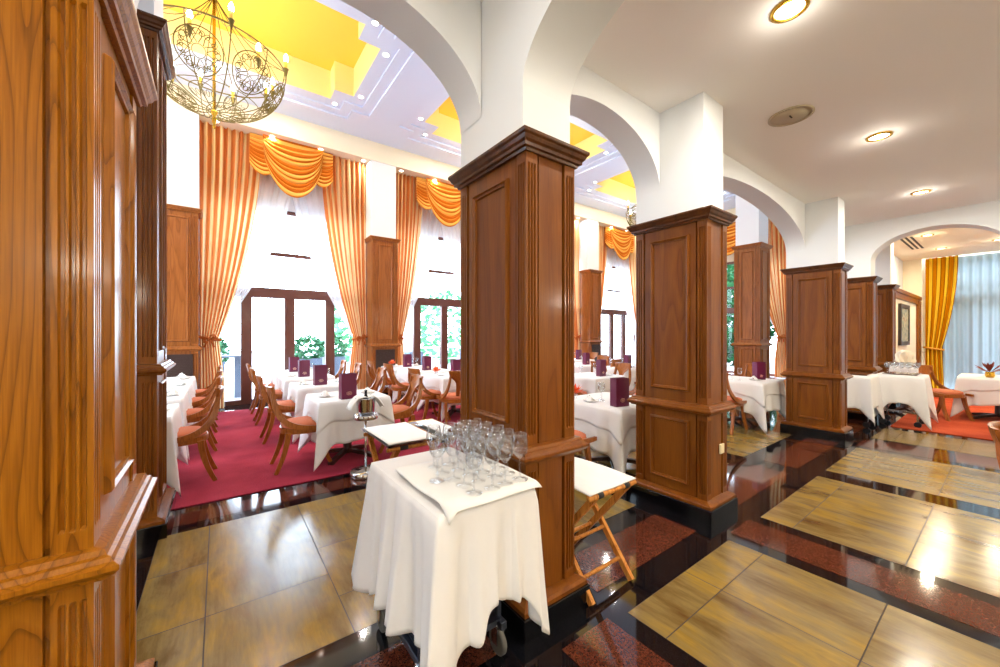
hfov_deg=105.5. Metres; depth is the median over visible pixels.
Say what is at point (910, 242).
ceiling vent
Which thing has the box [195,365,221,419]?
dining chair
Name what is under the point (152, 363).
pillar
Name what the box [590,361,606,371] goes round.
dining chair
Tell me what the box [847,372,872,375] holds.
serving tray
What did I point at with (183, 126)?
wall
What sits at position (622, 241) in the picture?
valance
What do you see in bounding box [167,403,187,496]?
tablecloth
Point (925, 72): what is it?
ceiling
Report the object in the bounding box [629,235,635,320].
curtain
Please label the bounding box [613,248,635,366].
sheer curtain
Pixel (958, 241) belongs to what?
ceiling
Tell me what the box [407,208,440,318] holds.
sheer curtain
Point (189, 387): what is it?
tablecloth
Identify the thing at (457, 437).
wine glass
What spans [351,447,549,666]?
tablecloth
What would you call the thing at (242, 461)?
carpet
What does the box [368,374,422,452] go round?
dining chair
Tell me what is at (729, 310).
window
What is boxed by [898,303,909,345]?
picture
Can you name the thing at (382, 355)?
radiator grille
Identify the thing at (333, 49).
ceiling
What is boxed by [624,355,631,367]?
menu card
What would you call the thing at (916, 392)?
tablecloth
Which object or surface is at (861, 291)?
pillar
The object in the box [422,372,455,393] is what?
topper
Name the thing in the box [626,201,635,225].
chandelier
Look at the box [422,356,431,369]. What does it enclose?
menu card
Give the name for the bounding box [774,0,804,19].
diffuser
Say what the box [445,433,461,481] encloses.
wine glass
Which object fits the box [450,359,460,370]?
menu card
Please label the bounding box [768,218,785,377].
curtain
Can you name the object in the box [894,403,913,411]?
dining table
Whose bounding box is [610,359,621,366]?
dining chair
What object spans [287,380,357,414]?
topper
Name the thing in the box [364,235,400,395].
pillar
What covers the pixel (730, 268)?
tree
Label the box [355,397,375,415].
bucket
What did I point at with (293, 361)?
menu card
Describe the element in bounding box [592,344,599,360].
radiator grille
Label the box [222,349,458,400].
ground
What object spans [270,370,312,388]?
topper
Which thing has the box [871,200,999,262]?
wall
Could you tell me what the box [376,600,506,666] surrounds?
trolley
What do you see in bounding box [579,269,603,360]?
pillar
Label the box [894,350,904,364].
napkin
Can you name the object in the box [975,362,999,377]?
flower arrangement
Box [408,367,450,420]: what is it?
dining chair
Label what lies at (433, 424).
napkin
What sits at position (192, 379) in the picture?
tablecloth
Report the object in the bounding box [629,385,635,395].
dining chair
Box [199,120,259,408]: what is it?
curtain
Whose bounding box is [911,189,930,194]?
recessed light
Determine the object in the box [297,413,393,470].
tablecloth
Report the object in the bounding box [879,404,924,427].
trolley
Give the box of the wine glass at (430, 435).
[429,435,445,482]
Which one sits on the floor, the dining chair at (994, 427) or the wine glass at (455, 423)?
the dining chair at (994, 427)
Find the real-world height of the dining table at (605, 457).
0.734 m
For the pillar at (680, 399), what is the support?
on the floor
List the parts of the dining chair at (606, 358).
backrest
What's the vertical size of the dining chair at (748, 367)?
0.933 m
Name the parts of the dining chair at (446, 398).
leg, rail, leg, seat rail, seat, backrest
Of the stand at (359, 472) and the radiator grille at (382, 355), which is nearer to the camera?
the stand at (359, 472)
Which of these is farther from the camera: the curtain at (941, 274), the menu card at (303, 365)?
the curtain at (941, 274)
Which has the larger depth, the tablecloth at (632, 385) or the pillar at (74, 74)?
the tablecloth at (632, 385)
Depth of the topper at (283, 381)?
6.50 m
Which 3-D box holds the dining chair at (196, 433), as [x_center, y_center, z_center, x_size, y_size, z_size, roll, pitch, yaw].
[-3.227,1.030,3.894,0.650,0.933,0.498,0,0,-36]
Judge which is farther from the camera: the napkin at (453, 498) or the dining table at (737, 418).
the dining table at (737, 418)
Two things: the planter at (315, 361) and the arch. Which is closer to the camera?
the arch
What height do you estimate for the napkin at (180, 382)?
0.069 m
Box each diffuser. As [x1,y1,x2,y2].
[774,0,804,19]
[869,133,888,139]
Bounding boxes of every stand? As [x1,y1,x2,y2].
[350,412,377,479]
[363,433,458,461]
[574,480,636,605]
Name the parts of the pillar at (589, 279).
rail moulding, panel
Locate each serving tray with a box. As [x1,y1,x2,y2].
[361,422,438,447]
[408,418,454,438]
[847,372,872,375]
[882,371,921,375]
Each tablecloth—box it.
[167,376,196,422]
[167,382,194,423]
[167,390,192,459]
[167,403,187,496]
[286,398,302,442]
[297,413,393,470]
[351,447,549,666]
[378,376,394,402]
[393,379,416,404]
[417,387,460,421]
[574,419,635,472]
[629,378,635,390]
[727,392,785,433]
[847,374,884,424]
[868,372,937,429]
[889,365,918,372]
[950,391,999,416]
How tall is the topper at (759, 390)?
0.367 m
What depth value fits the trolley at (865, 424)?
6.12 m
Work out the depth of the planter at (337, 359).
12.28 m
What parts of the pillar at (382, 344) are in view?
rail moulding, panel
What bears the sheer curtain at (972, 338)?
hanging from the wall at (913, 270)
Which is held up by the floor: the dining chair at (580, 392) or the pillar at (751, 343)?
the pillar at (751, 343)
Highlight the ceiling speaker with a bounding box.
[768,105,814,126]
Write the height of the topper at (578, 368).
0.367 m
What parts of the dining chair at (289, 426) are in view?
backrest, leg, rail, leg, rail, seat rail, seat, leg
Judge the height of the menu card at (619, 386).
0.290 m
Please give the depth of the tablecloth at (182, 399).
4.52 m
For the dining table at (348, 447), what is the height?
0.734 m
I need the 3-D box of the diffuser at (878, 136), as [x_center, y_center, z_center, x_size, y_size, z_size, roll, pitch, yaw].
[3.771,-1.972,3.781,0.150,0.003,0.150,0,0,-36]
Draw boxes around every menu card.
[289,357,298,371]
[298,360,309,376]
[313,365,326,384]
[339,373,356,399]
[403,354,411,366]
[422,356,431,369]
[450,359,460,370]
[576,350,581,359]
[582,353,589,364]
[596,359,605,375]
[610,377,628,406]
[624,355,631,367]
[752,362,765,379]
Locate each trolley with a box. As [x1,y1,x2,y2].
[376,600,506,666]
[847,410,875,427]
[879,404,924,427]
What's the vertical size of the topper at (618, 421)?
0.368 m
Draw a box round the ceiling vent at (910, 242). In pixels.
[898,236,925,249]
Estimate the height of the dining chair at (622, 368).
0.933 m
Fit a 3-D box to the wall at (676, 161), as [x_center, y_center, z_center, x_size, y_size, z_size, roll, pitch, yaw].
[3.309,-1.600,6.100,18.627,6.200,2.880,0,0,-36]
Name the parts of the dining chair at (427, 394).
backrest, leg, seat rail, rail, seat, leg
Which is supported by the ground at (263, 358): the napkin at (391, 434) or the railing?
the railing
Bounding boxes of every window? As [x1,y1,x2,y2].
[225,211,334,405]
[412,237,460,368]
[601,266,634,365]
[727,261,774,376]
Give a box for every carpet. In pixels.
[167,394,460,509]
[890,397,999,440]
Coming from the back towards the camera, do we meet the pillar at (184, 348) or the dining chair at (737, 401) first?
the pillar at (184, 348)
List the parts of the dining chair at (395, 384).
rail, backrest, rail, seat rail, leg, seat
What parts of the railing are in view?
post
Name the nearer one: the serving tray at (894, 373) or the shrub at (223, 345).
the serving tray at (894, 373)
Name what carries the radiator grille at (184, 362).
attached to the pillar at (184, 348)
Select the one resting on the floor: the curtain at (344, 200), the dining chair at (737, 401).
the dining chair at (737, 401)
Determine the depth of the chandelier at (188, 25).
5.45 m
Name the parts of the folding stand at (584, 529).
leg, leg, leg, leg, rail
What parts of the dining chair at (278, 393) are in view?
leg, leg, rail, seat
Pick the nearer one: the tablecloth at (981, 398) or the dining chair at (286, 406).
the dining chair at (286, 406)
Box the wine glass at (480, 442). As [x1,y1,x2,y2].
[465,442,482,495]
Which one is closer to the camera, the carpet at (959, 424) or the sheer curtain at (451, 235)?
the carpet at (959, 424)
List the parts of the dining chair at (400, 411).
leg, seat, rail, seat rail, rail, leg, backrest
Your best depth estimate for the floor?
2.39 m
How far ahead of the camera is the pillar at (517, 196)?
2.06 m
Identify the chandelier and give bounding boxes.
[163,0,288,128]
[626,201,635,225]
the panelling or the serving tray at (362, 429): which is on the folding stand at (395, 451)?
the serving tray at (362, 429)
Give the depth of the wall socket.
3.18 m
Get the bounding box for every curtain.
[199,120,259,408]
[224,174,290,406]
[292,185,351,372]
[322,156,367,389]
[396,172,421,364]
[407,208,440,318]
[441,219,460,290]
[574,219,580,357]
[599,225,606,309]
[601,246,613,311]
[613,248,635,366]
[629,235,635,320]
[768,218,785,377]
[923,255,957,388]
[943,252,999,388]
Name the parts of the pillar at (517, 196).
panel, rail moulding, moulding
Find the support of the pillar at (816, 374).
on the floor
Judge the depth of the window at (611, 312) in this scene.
15.64 m
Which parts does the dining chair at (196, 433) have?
seat, seat rail, rail, rail, leg, leg, backrest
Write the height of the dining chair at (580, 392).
0.933 m
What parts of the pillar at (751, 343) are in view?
panel, panel, rail moulding, panel, panel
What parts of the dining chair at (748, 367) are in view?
rail, backrest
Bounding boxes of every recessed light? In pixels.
[371,20,379,26]
[382,52,389,57]
[770,0,809,23]
[865,131,892,141]
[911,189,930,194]
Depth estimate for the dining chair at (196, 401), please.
5.74 m
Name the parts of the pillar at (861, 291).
panel, rail moulding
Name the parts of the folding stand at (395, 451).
leg, leg, rail, leg, leg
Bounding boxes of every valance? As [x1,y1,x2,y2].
[250,133,332,197]
[416,176,460,226]
[604,226,633,259]
[727,222,735,255]
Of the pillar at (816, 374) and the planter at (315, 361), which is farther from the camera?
the planter at (315, 361)
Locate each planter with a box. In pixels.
[299,358,322,368]
[320,356,345,374]
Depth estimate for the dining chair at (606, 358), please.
10.09 m
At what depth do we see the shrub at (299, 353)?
11.46 m
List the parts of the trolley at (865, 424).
trolley frame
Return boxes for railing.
[221,346,460,369]
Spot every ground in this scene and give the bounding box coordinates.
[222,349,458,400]
[434,346,778,377]
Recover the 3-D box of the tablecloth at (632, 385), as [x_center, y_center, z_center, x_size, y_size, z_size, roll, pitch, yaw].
[2.726,1.120,8.599,1.029,0.739,1.023,0,0,-36]
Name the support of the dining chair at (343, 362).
on the carpet at (242, 461)
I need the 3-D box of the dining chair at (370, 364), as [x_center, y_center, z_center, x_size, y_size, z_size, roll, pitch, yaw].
[-2.557,1.030,8.328,0.650,0.933,0.498,0,0,-42]
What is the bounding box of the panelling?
[896,288,921,365]
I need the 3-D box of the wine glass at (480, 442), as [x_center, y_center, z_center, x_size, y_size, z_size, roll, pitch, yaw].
[-0.104,0.529,1.504,0.071,0.200,0.071,0,0,-36]
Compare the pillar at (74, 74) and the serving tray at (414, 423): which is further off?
the serving tray at (414, 423)
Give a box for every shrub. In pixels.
[219,337,230,363]
[295,334,324,358]
[317,335,347,356]
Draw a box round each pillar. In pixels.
[0,0,157,666]
[136,9,175,544]
[167,204,202,388]
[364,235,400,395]
[448,125,589,643]
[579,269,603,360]
[627,205,737,525]
[731,242,772,378]
[780,262,853,440]
[847,276,882,420]
[877,284,900,408]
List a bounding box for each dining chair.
[177,385,223,480]
[186,376,222,450]
[192,370,222,432]
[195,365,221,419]
[246,363,274,413]
[250,367,282,424]
[256,374,294,443]
[265,384,331,474]
[335,360,346,378]
[353,362,361,383]
[367,360,400,399]
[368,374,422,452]
[370,367,386,392]
[383,363,420,408]
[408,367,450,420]
[436,371,460,423]
[574,390,587,395]
[574,429,596,461]
[589,352,598,359]
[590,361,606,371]
[598,355,608,365]
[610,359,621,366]
[613,362,631,385]
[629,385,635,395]
[727,373,747,434]
[729,363,767,413]
[912,365,974,420]
[987,421,999,467]
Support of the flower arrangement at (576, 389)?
on the topper at (618, 421)
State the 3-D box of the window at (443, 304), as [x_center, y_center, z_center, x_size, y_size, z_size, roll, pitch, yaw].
[-1.723,-0.650,10.974,3.270,4.300,0.140,0,0,-36]
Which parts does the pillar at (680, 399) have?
panel, panel, rail moulding, moulding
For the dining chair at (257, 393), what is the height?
0.933 m
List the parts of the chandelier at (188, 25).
arm, bulb, stem, bulb, arm, bulb, arm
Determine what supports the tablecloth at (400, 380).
on the dining table
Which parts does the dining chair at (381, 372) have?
rail, rail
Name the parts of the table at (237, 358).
leg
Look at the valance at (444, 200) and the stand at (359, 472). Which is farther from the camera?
the valance at (444, 200)
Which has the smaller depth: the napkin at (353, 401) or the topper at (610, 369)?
the napkin at (353, 401)
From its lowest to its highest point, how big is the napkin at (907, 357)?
0.295 m
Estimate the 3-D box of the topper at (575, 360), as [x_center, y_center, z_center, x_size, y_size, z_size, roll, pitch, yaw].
[2.221,0.927,11.465,0.957,0.368,0.960,0,0,-36]
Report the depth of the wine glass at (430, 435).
1.63 m
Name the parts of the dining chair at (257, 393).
leg, leg, rail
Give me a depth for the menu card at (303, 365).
6.65 m
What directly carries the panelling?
attached to the wall at (676, 161)
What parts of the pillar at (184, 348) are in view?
panel, rail moulding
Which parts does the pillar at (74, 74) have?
rail moulding, panel, panel, moulding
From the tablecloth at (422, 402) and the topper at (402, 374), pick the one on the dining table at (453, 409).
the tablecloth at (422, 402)
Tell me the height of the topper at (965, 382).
0.368 m
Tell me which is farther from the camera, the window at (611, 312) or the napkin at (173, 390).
the window at (611, 312)
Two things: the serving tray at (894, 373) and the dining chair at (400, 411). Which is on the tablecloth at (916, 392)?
the serving tray at (894, 373)
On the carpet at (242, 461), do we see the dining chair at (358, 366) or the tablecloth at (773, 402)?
the dining chair at (358, 366)
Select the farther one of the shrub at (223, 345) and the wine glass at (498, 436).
the shrub at (223, 345)
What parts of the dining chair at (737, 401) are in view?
leg, seat, rail, leg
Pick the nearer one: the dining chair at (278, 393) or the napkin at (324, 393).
the napkin at (324, 393)
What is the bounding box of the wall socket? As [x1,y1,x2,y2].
[719,443,723,453]
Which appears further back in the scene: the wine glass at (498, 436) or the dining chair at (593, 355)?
the dining chair at (593, 355)
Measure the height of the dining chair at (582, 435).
0.933 m
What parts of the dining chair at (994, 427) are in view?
backrest, rail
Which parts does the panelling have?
cream panel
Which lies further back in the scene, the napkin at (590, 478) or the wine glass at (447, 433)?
the napkin at (590, 478)
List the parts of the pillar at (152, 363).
moulding, rail moulding, panel, panel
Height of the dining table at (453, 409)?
0.734 m
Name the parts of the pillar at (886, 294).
panel, rail moulding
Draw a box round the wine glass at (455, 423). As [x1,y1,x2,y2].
[442,423,456,465]
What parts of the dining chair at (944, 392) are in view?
backrest, leg, rail, leg, seat, seat rail, rail, leg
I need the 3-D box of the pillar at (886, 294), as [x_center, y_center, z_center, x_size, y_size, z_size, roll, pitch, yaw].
[7.926,0.241,8.087,0.480,2.517,0.770,0,0,-36]
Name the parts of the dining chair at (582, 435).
seat, leg, rail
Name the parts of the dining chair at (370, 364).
rail, backrest, rail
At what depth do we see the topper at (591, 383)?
6.52 m
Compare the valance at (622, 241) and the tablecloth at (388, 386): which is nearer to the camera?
the tablecloth at (388, 386)
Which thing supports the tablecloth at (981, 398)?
on the dining table at (996, 413)
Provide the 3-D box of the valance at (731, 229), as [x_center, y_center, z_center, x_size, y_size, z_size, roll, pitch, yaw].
[8.525,-3.546,14.193,0.238,1.223,1.900,0,0,-36]
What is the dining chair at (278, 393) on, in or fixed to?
on the carpet at (242, 461)
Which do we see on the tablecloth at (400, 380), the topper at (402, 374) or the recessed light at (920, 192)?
the topper at (402, 374)
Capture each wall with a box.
[133,0,902,289]
[167,105,614,270]
[727,251,999,364]
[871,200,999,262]
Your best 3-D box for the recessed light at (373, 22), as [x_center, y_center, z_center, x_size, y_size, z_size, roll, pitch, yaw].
[-1.869,-4.665,5.694,0.126,0.007,0.126,0,0,-36]
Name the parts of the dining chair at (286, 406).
backrest, leg, leg, rail, seat rail, seat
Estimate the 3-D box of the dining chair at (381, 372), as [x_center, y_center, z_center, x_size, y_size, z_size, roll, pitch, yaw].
[-2.216,1.030,6.245,0.650,0.933,0.498,0,0,-36]
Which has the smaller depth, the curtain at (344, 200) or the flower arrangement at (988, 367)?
the flower arrangement at (988, 367)
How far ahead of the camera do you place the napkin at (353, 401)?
4.03 m
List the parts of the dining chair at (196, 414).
seat rail, seat, rail, rail, leg, leg, backrest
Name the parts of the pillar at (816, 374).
panel, panel, rail moulding, moulding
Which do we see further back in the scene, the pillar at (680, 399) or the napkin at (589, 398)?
the napkin at (589, 398)
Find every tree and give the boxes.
[324,308,352,364]
[408,290,460,363]
[727,264,775,365]
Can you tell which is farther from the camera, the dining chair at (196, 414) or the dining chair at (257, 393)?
the dining chair at (257, 393)
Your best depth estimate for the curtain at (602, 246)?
14.59 m
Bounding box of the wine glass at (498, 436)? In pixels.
[496,436,512,482]
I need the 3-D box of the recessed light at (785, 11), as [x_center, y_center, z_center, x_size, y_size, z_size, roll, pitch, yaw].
[1.755,-1.967,2.303,0.195,0.016,0.195,0,0,-36]
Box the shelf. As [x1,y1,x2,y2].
[407,610,500,647]
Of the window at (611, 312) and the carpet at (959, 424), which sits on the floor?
the carpet at (959, 424)
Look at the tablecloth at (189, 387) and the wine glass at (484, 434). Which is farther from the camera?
the tablecloth at (189, 387)
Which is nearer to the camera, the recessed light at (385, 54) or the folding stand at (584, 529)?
the folding stand at (584, 529)
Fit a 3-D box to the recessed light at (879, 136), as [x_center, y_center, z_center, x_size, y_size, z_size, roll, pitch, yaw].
[3.771,-1.967,3.781,0.195,0.016,0.195,0,0,-36]
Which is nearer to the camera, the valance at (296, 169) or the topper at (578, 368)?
the valance at (296, 169)
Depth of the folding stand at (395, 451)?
3.23 m
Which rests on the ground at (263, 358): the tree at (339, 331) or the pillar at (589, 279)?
the tree at (339, 331)
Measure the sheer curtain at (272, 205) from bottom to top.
5.620 m
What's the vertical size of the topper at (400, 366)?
0.364 m
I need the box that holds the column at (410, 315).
[404,311,422,364]
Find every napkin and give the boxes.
[167,389,179,394]
[174,380,186,384]
[321,390,330,396]
[346,394,383,409]
[363,422,435,444]
[395,452,541,524]
[416,419,450,433]
[574,457,635,496]
[584,395,596,401]
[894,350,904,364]
[900,350,915,365]
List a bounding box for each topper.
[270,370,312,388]
[276,373,335,399]
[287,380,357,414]
[302,389,394,434]
[381,365,421,376]
[396,367,449,382]
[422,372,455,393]
[574,358,594,362]
[574,362,590,372]
[574,372,626,393]
[574,392,635,445]
[593,366,635,378]
[727,375,785,407]
[954,373,999,392]
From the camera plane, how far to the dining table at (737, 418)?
6.31 m
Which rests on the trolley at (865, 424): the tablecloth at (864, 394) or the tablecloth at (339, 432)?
the tablecloth at (864, 394)
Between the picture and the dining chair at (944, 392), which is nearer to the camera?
the dining chair at (944, 392)
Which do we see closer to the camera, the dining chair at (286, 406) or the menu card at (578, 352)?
the dining chair at (286, 406)
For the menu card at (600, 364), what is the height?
0.290 m
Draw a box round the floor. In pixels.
[136,374,999,666]
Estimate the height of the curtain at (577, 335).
5.640 m
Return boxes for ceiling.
[163,0,735,231]
[479,0,999,226]
[894,228,999,260]
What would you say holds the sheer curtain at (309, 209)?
hanging from the ceiling at (333, 49)
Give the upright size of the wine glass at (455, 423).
0.200 m
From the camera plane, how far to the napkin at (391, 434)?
3.26 m
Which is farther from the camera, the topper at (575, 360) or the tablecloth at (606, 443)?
the topper at (575, 360)
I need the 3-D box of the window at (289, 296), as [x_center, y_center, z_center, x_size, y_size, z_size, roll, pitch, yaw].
[-4.811,-0.650,8.692,3.210,4.300,0.140,0,0,-36]
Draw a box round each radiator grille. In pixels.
[167,354,192,376]
[376,349,394,368]
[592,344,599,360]
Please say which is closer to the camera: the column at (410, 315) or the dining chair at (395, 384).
the dining chair at (395, 384)
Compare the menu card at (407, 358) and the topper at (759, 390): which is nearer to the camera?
the topper at (759, 390)
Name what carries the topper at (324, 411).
on the tablecloth at (339, 432)
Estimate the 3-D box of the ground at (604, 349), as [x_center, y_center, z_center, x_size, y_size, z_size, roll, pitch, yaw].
[16.579,1.585,24.681,24.000,0.110,60.000,0,0,-36]
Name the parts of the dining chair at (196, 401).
seat, rail, leg, backrest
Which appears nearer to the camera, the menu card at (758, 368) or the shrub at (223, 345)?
the menu card at (758, 368)
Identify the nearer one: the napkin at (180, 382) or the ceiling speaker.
the ceiling speaker
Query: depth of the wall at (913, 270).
10.59 m
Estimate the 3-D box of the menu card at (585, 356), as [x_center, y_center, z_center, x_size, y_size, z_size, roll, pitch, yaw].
[2.128,0.597,9.405,0.172,0.290,0.098,0,0,-42]
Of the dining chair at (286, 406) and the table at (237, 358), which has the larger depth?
the table at (237, 358)
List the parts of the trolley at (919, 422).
trolley frame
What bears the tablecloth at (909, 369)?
on the dining table at (903, 406)
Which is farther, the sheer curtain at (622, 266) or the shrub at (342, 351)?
the sheer curtain at (622, 266)
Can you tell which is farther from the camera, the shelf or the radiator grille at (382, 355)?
the radiator grille at (382, 355)
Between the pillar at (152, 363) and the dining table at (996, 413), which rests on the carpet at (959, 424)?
the dining table at (996, 413)
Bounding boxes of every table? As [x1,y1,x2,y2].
[221,354,240,397]
[327,442,371,464]
[432,405,460,418]
[581,455,635,469]
[727,411,769,429]
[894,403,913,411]
[972,406,999,418]
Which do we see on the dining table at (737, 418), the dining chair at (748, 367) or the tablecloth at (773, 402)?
the tablecloth at (773, 402)
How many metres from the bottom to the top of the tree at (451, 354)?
3.804 m
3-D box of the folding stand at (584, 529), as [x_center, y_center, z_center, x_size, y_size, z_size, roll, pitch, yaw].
[0.509,1.189,2.390,0.420,0.620,0.519,0,0,-36]
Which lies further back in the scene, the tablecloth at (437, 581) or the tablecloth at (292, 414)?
the tablecloth at (292, 414)
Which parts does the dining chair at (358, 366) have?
backrest, rail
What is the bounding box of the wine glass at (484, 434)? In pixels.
[470,434,486,479]
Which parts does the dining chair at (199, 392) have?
seat, rail, backrest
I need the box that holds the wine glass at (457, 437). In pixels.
[456,437,472,484]
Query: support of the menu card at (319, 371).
on the topper at (297, 392)
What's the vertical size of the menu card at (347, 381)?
0.290 m
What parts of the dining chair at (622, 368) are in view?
backrest, rail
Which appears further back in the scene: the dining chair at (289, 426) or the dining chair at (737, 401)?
the dining chair at (737, 401)
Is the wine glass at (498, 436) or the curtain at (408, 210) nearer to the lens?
the wine glass at (498, 436)
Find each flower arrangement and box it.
[574,383,583,396]
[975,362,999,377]
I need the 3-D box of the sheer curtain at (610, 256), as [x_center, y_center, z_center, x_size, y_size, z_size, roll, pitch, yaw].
[4.044,-1.330,14.948,1.530,5.620,0.083,0,0,-36]
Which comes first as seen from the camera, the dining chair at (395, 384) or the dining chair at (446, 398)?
the dining chair at (446, 398)

